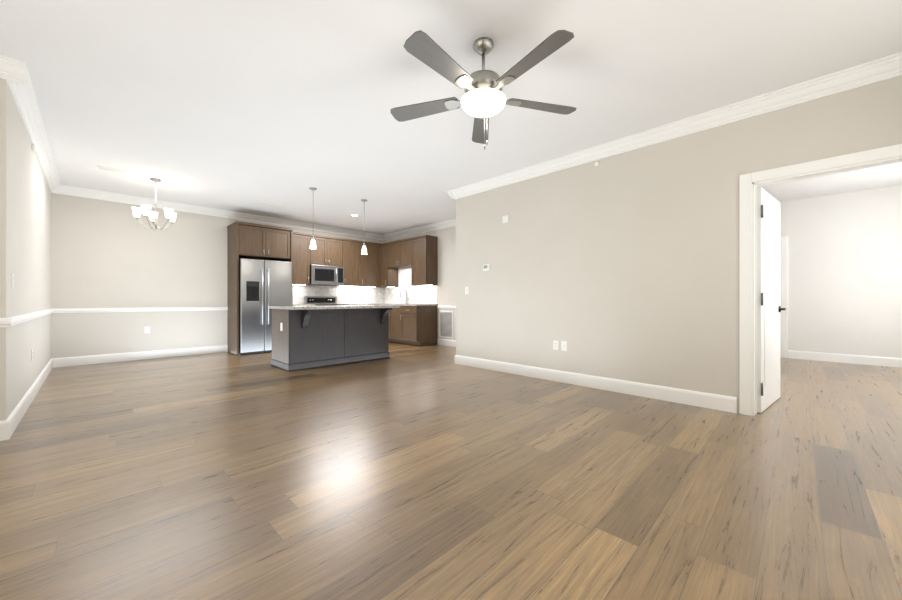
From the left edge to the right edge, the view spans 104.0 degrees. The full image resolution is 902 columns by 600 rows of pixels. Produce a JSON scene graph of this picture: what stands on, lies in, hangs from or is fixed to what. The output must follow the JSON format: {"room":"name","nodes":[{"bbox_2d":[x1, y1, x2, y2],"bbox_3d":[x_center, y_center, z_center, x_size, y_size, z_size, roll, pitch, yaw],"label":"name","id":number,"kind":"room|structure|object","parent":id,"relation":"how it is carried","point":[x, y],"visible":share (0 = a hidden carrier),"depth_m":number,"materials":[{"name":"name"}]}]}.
{"room":"living room","nodes":[
{"label":"living room","id":0,"kind":"room"},
{"bbox_2d":[0,78,50,420],"bbox_3d":[-4.687,-0.357,3.914,3.970,2.740,0.120,0,0,45],"label":"wall","id":1,"kind":"structure","parent":0,"point":[25,225],"depth_m":3.11,"materials":[{"name":"paint"}]},
{"bbox_2d":[11,274,14,288],"bbox_3d":[-3.420,-0.147,2.756,0.072,0.116,0.013,0,0,45],"label":"light switch","id":2,"kind":"object","parent":1,"relation":"attached to","point":[12,281],"visible":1,"depth_m":2.73,"materials":[{"name":"white plastic"}]},
{"bbox_2d":[0,358,55,440],"bbox_3d":[-4.591,0.943,3.915,3.866,0.140,0.016,0,0,45],"label":"baseboard","id":3,"kind":"structure","parent":1,"relation":"attached to","point":[9,425],"depth_m":3.08,"materials":[{"name":"white wood"}]},
{"bbox_2d":[3,309,54,326],"bbox_3d":[-4.584,0.163,3.915,3.876,0.070,0.026,0,0,45],"label":"trim","id":4,"kind":"structure","parent":1,"relation":"attached to","point":[11,321],"depth_m":3.09,"materials":[{"name":"white wood"}]},
{"bbox_2d":[0,55,63,191],"bbox_3d":[-4.491,-1.665,3.876,3.842,0.125,0.102,0,0,45],"label":"crown molding","id":5,"kind":"structure","parent":1,"relation":"attached to","point":[14,73],"depth_m":3.12,"materials":[{"name":"white wood"}]},
{"bbox_2d":[51,193,384,357],"bbox_3d":[-3.881,-0.357,7.469,0.120,2.740,6.070,0,0,45],"label":"wall","id":6,"kind":"structure","parent":0,"point":[107,254],"depth_m":5.92,"materials":[{"name":"paint"}]},
{"bbox_2d":[56,307,227,312],"bbox_3d":[-5.142,0.163,6.089,0.026,0.070,2.226,0,0,45],"label":"trim","id":7,"kind":"structure","parent":6,"relation":"attached to","point":[147,309],"depth_m":5.92,"materials":[{"name":"white wood"}]},
{"bbox_2d":[56,345,227,366],"bbox_3d":[-5.153,0.943,6.085,0.016,0.140,2.246,0,0,45],"label":"baseboard","id":8,"kind":"structure","parent":6,"relation":"attached to","point":[129,356],"depth_m":5.92,"materials":[{"name":"white wood"}]},
{"bbox_2d":[145,326,149,332],"bbox_3d":[-5.202,0.513,6.040,0.010,0.116,0.072,0,0,45],"label":"electrical outlet","id":9,"kind":"object","parent":6,"relation":"attached to","point":[147,329],"visible":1,"depth_m":6.04,"materials":[{"name":"white plastic"}]},
{"bbox_2d":[51,185,383,239],"bbox_3d":[-3.844,-1.665,7.348,0.102,0.125,5.950,0,0,45],"label":"crown molding","id":10,"kind":"structure","parent":6,"relation":"attached to","point":[68,190],"depth_m":6.53,"materials":[{"name":"white wood"}]},
{"bbox_2d":[227,221,290,260],"bbox_3d":[-3.796,-1.134,7.027,0.617,0.616,0.937,0,0,45],"label":"upper cabinet","id":11,"kind":"object","parent":6,"relation":"attached to","point":[246,240],"depth_m":6.77,"materials":[{"name":"brown wood"}]},
{"bbox_2d":[285,229,314,284],"bbox_3d":[-3.349,-0.890,7.670,0.348,1.105,0.543,0,0,45],"label":"upper cabinet","id":12,"kind":"object","parent":6,"relation":"attached to","point":[302,256],"depth_m":7.57,"materials":[{"name":"brown wood"}]},
{"bbox_2d":[315,235,342,266],"bbox_3d":[-2.929,-1.109,8.096,0.348,0.666,0.770,0,0,45],"label":"upper cabinet","id":13,"kind":"object","parent":6,"relation":"attached to","point":[329,250],"depth_m":8.01,"materials":[{"name":"brown wood"}]},
{"bbox_2d":[310,265,343,285],"bbox_3d":[-2.890,-0.557,8.057,0.455,0.430,0.760,0,0,45],"label":"microwave","id":14,"kind":"object","parent":13,"relation":"attached to","point":[327,275],"visible":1,"depth_m":7.89,"materials":[{"name":"silver metal"}]},
{"bbox_2d":[293,285,383,303],"bbox_3d":[-2.724,-0.122,8.548,0.008,0.428,2.667,0,0,45],"label":"tile backsplash","id":15,"kind":"structure","parent":6,"relation":"attached to","point":[374,295],"depth_m":8.65,"materials":[{"name":"tile"}]},
{"bbox_2d":[343,238,358,285],"bbox_3d":[-2.492,-0.890,8.538,0.348,1.105,0.590,0,0,45],"label":"upper cabinet","id":16,"kind":"object","parent":6,"relation":"attached to","point":[350,247],"depth_m":8.41,"materials":[{"name":"brown wood"}]},
{"bbox_2d":[359,241,378,286],"bbox_3d":[-2.116,-0.890,8.890,0.389,1.105,0.666,0,0,45],"label":"upper cabinet","id":17,"kind":"object","parent":6,"relation":"attached to","point":[378,264],"depth_m":8.77,"materials":[{"name":"brown wood"}]},
{"bbox_2d":[293,304,315,305],"bbox_3d":[-3.270,0.112,7.552,0.627,0.038,0.481,0,0,45],"label":"countertop","id":18,"kind":"structure","parent":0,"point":[293,304],"depth_m":7.32,"materials":[{"name":"stone"}]},
{"bbox_2d":[385,226,455,339],"bbox_3d":[-0.303,-0.357,8.116,4.060,2.740,0.120,0,0,45],"label":"wall","id":19,"kind":"structure","parent":0,"point":[446,266],"depth_m":7.83,"materials":[{"name":"paint"}]},
{"bbox_2d":[379,242,397,286],"bbox_3d":[-1.569,-0.890,9.006,0.349,1.105,0.389,0,0,45],"label":"upper cabinet","id":20,"kind":"object","parent":19,"relation":"attached to","point":[387,277],"depth_m":8.94,"materials":[{"name":"brown wood"}]},
{"bbox_2d":[387,238,410,268],"bbox_3d":[-1.135,-1.124,8.606,0.950,0.636,0.347,0,0,45],"label":"upper cabinet","id":21,"kind":"object","parent":19,"relation":"attached to","point":[398,252],"depth_m":8.49,"materials":[{"name":"brown wood"}]},
{"bbox_2d":[385,267,437,303],"bbox_3d":[-1.045,-0.356,8.756,2.070,0.897,0.008,0,0,45],"label":"tile backsplash","id":22,"kind":"structure","parent":19,"relation":"attached to","point":[416,294],"depth_m":8.76,"materials":[{"name":"tile"}]},
{"bbox_2d":[384,219,455,239],"bbox_3d":[-0.342,-1.665,7.998,3.950,0.125,0.102,0,0,45],"label":"crown molding","id":23,"kind":"structure","parent":19,"relation":"attached to","point":[450,223],"depth_m":8.32,"materials":[{"name":"white wood"}]},
{"bbox_2d":[407,235,437,284],"bbox_3d":[-0.632,-0.890,8.109,0.578,1.105,0.347,0,0,45],"label":"upper cabinet","id":24,"kind":"object","parent":19,"relation":"attached to","point":[424,248],"depth_m":7.94,"materials":[{"name":"brown wood"}]},
{"bbox_2d":[293,284,432,287],"bbox_3d":[-1.988,-0.331,7.756,1.930,0.011,2.520,0,0,45],"label":"under-cabinet light","id":25,"kind":"object","parent":24,"relation":"attached to","point":[388,287],"visible":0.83,"depth_m":8.50,"materials":[{"name":"white"}]},
{"bbox_2d":[439,311,452,338],"bbox_3d":[-0.108,0.543,7.830,0.440,0.600,0.012,0,0,45],"label":"air vent","id":26,"kind":"object","parent":19,"relation":"in","point":[445,324],"visible":1,"depth_m":7.83,"materials":[{"name":"white metal"}]},
{"bbox_2d":[437,306,455,308],"bbox_3d":[0.392,0.163,7.326,1.960,0.070,0.026,0,0,45],"label":"trim","id":27,"kind":"structure","parent":19,"relation":"attached to","point":[439,307],"depth_m":7.80,"materials":[{"name":"white wood"}]},
{"bbox_2d":[437,338,455,345],"bbox_3d":[0.401,0.943,7.335,1.960,0.140,0.032,0,0,45],"label":"baseboard","id":28,"kind":"structure","parent":19,"relation":"attached to","point":[446,342],"depth_m":7.81,"materials":[{"name":"white wood"}]},
{"bbox_2d":[0,342,901,599],"bbox_3d":[0.273,1.063,4.580,10.450,0.100,10.700,0,0,45],"label":"floor","id":29,"kind":"structure","parent":0,"point":[410,472],"depth_m":1.92,"materials":[{"name":"brown wood"}]},
{"bbox_2d":[239,258,291,354],"bbox_3d":[-3.733,0.123,6.964,0.761,1.780,0.910,0,0,45],"label":"fridge","id":30,"kind":"object","parent":29,"relation":"on","point":[264,285],"visible":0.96,"depth_m":6.64,"materials":[{"name":"silver metal"}]},
{"bbox_2d":[304,296,347,304],"bbox_3d":[-2.792,0.463,7.961,0.697,1.100,0.750,0,0,45],"label":"range","id":31,"kind":"object","parent":29,"relation":"on","point":[324,300],"visible":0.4,"depth_m":8.10,"materials":[{"name":"silver metal"}]},
{"bbox_2d":[271,309,391,371],"bbox_3d":[-1.854,0.573,5.754,0.937,0.880,1.724,0,0,45],"label":"kitchen island","id":32,"kind":"object","parent":29,"relation":"on","point":[313,336],"depth_m":5.41,"materials":[{"name":"grey wood"}]},
{"bbox_2d":[268,305,399,308],"bbox_3d":[-1.855,0.113,5.755,0.990,0.039,1.780,0,0,45],"label":"island countertop","id":33,"kind":"structure","parent":32,"relation":"on","point":[314,306],"depth_m":5.38,"materials":[{"name":"white stone"}]},
{"bbox_2d":[389,308,394,340],"bbox_3d":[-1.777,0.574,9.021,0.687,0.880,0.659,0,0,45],"label":"base cabinet","id":34,"kind":"object","parent":29,"relation":"on","point":[392,313],"depth_m":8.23,"materials":[{"name":"brown wood"}]},
{"bbox_2d":[395,306,437,346],"bbox_3d":[-0.785,0.574,8.070,0.739,0.880,0.618,0,0,45],"label":"base cabinet","id":35,"kind":"object","parent":29,"relation":"on","point":[414,325],"depth_m":7.83,"materials":[{"name":"brown wood"}]},
{"bbox_2d":[377,303,437,305],"bbox_3d":[-1.272,0.112,8.524,2.102,0.038,0.654,0,0,45],"label":"countertop","id":36,"kind":"structure","parent":35,"relation":"on","point":[379,303],"depth_m":7.88,"materials":[{"name":"stone"}]},
{"bbox_2d":[0,0,901,234],"bbox_3d":[0.273,-1.777,4.580,10.450,0.100,10.700,0,0,45],"label":"ceiling","id":37,"kind":"structure","parent":0,"point":[243,106],"depth_m":2.81,"materials":[{"name":"paint"}]},
{"bbox_2d":[96,165,125,173],"bbox_3d":[-4.497,-1.721,4.668,0.160,0.011,0.280,0,0,45],"label":"ceiling vent","id":38,"kind":"object","parent":37,"relation":"in","point":[110,169],"visible":0.96,"depth_m":4.64,"materials":[{"name":"white metal"}]},
{"bbox_2d":[131,178,176,230],"bbox_3d":[-4.245,-1.367,5.062,0.494,0.720,0.509,0,0,45],"label":"dining chandelier","id":39,"kind":"object","parent":37,"relation":"hanging from","point":[170,215],"visible":1,"depth_m":5.00,"materials":[{"name":"white glass"}]},
{"bbox_2d":[309,187,316,248],"bbox_3d":[-2.133,-1.261,5.453,0.114,0.932,0.114,0,0,45],"label":"pendant light","id":40,"kind":"object","parent":37,"relation":"hanging from","point":[313,244],"visible":1,"depth_m":5.43,"materials":[{"name":"white glass"}]},
{"bbox_2d":[361,199,367,253],"bbox_3d":[-1.500,-1.261,6.093,0.114,0.932,0.114,0,0,45],"label":"pendant light","id":41,"kind":"object","parent":37,"relation":"hanging from","point":[364,250],"visible":1,"depth_m":6.06,"materials":[{"name":"white glass"}]},
{"bbox_2d":[390,30,575,149],"bbox_3d":[0.208,-1.365,2.344,1.334,0.724,1.315,0,0,45],"label":"fan","id":42,"kind":"object","parent":37,"relation":"hanging from","point":[482,100],"visible":1,"depth_m":2.27,"materials":[{"name":"grey metal"}]},
{"bbox_2d":[456,76,901,412],"bbox_3d":[2.181,-0.357,3.623,5.790,2.740,0.120,0,0,45],"label":"wall","id":43,"kind":"structure","parent":0,"point":[624,266],"depth_m":3.73,"materials":[{"name":"paint"}]},
{"bbox_2d":[483,264,489,270],"bbox_3d":[0.519,-0.477,5.163,0.120,0.100,0.024,0,0,45],"label":"thermostat","id":44,"kind":"object","parent":43,"relation":"attached to","point":[486,267],"visible":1,"depth_m":5.15,"materials":[{"name":"white plastic"}]},
{"bbox_2d":[502,215,508,222],"bbox_3d":[0.762,-1.127,4.926,0.100,0.100,0.020,0,0,45],"label":"sensor box","id":45,"kind":"object","parent":43,"relation":"attached to","point":[505,219],"visible":1,"depth_m":4.92,"materials":[{"name":"white plastic"}]},
{"bbox_2d":[553,340,558,349],"bbox_3d":[1.307,0.563,4.396,0.072,0.116,0.010,0,0,45],"label":"electrical outlet","id":46,"kind":"object","parent":43,"relation":"attached to","point":[555,345],"visible":1,"depth_m":4.39,"materials":[{"name":"white plastic"}]},
{"bbox_2d":[561,341,566,350],"bbox_3d":[1.385,0.563,4.318,0.072,0.116,0.010,0,0,45],"label":"electrical outlet","id":47,"kind":"object","parent":43,"relation":"attached to","point":[563,345],"visible":1,"depth_m":4.31,"materials":[{"name":"white plastic"}]},
{"bbox_2d":[455,355,736,412],"bbox_3d":[1.309,0.943,4.388,3.506,0.140,0.016,0,0,45],"label":"baseboard","id":48,"kind":"structure","parent":43,"relation":"attached to","point":[688,397],"depth_m":3.88,"materials":[{"name":"white wood"}]},
{"bbox_2d":[447,52,901,199],"bbox_3d":[1.686,-1.665,3.956,4.822,0.125,0.102,0,0,45],"label":"crown molding","id":49,"kind":"structure","parent":43,"relation":"attached to","point":[888,67],"depth_m":3.21,"materials":[{"name":"white wood"}]},
{"bbox_2d":[739,144,901,415],"bbox_3d":[3.002,-0.049,2.811,1.078,2.124,0.160,0,0,45],"label":"door frame","id":50,"kind":"structure","parent":43,"relation":"in","point":[749,183],"depth_m":3.08,"materials":[{"name":"white wood"}]},
{"bbox_2d":[757,187,785,412],"bbox_3d":[3.071,-0.001,3.406,0.848,2.012,0.154,0,0,-38],"label":"bedroom door","id":51,"kind":"structure","parent":50,"relation":"attached to","point":[769,308],"depth_m":3.30,"materials":[{"name":"white wood"}]},
{"bbox_2d":[780,185,901,357],"bbox_3d":[5.351,-0.357,6.746,5.670,2.740,0.120,0,0,45],"label":"wall","id":52,"kind":"structure","parent":0,"point":[844,273],"depth_m":5.67,"materials":[{"name":"paint"}]},
{"bbox_2d":[780,242,780,356],"bbox_3d":[5.473,-0.007,6.465,0.830,2.020,0.105,0,0,45],"label":"closet door","id":53,"kind":"structure","parent":52,"relation":"in","point":[780,298],"depth_m":6.19,"materials":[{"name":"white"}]},
{"bbox_2d":[780,236,787,357],"bbox_3d":[5.503,-0.047,6.495,1.010,2.120,0.020,0,0,45],"label":"trim","id":54,"kind":"structure","parent":52,"relation":"attached to","point":[784,295],"depth_m":6.16,"materials":[{"name":"white wood"}]},
{"bbox_2d":[788,350,901,367],"bbox_3d":[6.595,0.943,5.422,2.040,0.140,0.016,0,0,45],"label":"baseboard","id":55,"kind":"structure","parent":52,"relation":"attached to","point":[805,355],"depth_m":5.65,"materials":[{"name":"white wood"}]}
]}

